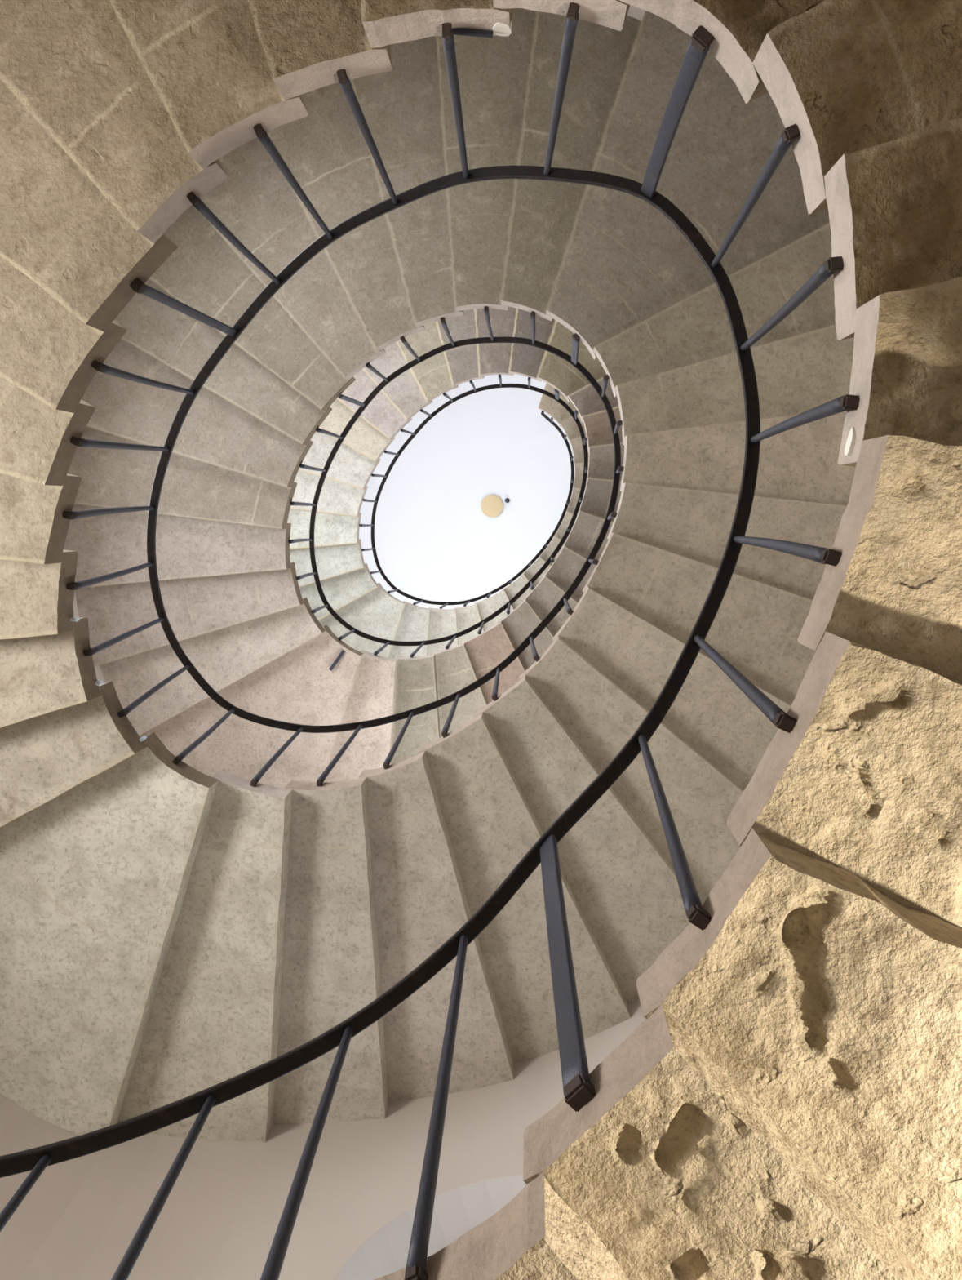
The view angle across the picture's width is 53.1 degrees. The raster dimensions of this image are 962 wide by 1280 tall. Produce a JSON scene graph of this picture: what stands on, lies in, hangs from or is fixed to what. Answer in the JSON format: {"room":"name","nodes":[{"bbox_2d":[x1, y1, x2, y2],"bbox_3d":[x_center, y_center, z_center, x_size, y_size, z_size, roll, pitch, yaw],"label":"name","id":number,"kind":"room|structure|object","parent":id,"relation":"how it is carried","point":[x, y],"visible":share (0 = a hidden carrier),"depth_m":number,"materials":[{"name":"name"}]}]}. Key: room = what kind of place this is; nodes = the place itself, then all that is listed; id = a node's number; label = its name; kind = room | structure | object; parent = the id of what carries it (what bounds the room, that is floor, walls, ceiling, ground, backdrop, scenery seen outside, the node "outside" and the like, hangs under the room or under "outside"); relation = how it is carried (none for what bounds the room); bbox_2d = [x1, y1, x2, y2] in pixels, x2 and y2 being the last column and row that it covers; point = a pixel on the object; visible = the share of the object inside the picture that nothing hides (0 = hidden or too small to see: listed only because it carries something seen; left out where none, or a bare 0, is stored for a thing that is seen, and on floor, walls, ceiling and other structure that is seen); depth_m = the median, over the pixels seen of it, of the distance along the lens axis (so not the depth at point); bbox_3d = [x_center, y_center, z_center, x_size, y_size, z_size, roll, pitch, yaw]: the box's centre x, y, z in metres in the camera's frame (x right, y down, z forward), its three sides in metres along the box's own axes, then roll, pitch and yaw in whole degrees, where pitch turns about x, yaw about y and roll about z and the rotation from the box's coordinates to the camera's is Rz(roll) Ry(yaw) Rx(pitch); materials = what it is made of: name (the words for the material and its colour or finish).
{"room":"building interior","nodes":[
{"label":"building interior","id":0,"kind":"room"},
{"bbox_2d":[0,4,645,1279],"bbox_3d":[-0.340,-1.218,9.371,8.372,19.960,8.553,0,-82,3],"label":"wall","id":1,"kind":"structure","parent":0,"point":[220,1219],"depth_m":5.27,"materials":[{"name":"beige paint"}]},
{"bbox_2d":[359,373,574,608],"bbox_3d":[0.195,-2.592,19.822,7.661,1.150,7.851,0,-82,3],"label":"ceiling","id":2,"kind":"structure","parent":0,"point":[434,540],"depth_m":19.99,"materials":[{"name":"white paint"}]},
{"bbox_2d":[480,494,503,517],"bbox_3d":[0.235,-2.798,20.108,0.474,0.125,0.474,0,-82,3],"label":"ceiling disc","id":3,"kind":"object","parent":2,"relation":"attached to","point":[492,505],"visible":1,"depth_m":20.05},
{"bbox_3d":[-0.849,0.091,-0.566,8.372,0.150,8.553,0,-82,3],"label":"floor","id":4,"kind":"structure","parent":0,"visible":0},
{"bbox_2d":[0,0,961,1279],"bbox_3d":[-0.418,-1.015,7.880,7.278,16.834,7.473,0,-82,3],"label":"staircase","id":5,"kind":"structure","parent":4,"relation":"on","point":[785,1103],"depth_m":5.71,"materials":[{"name":"stone"}]},
{"bbox_2d":[0,2,860,1279],"bbox_3d":[-0.364,-1.126,8.527,3.588,17.924,3.193,-18,-84,5],"label":"railing","id":6,"kind":"object","parent":5,"relation":"attached to","point":[578,1089],"visible":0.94,"depth_m":3.20,"materials":[{"name":"black metal"}]}
]}

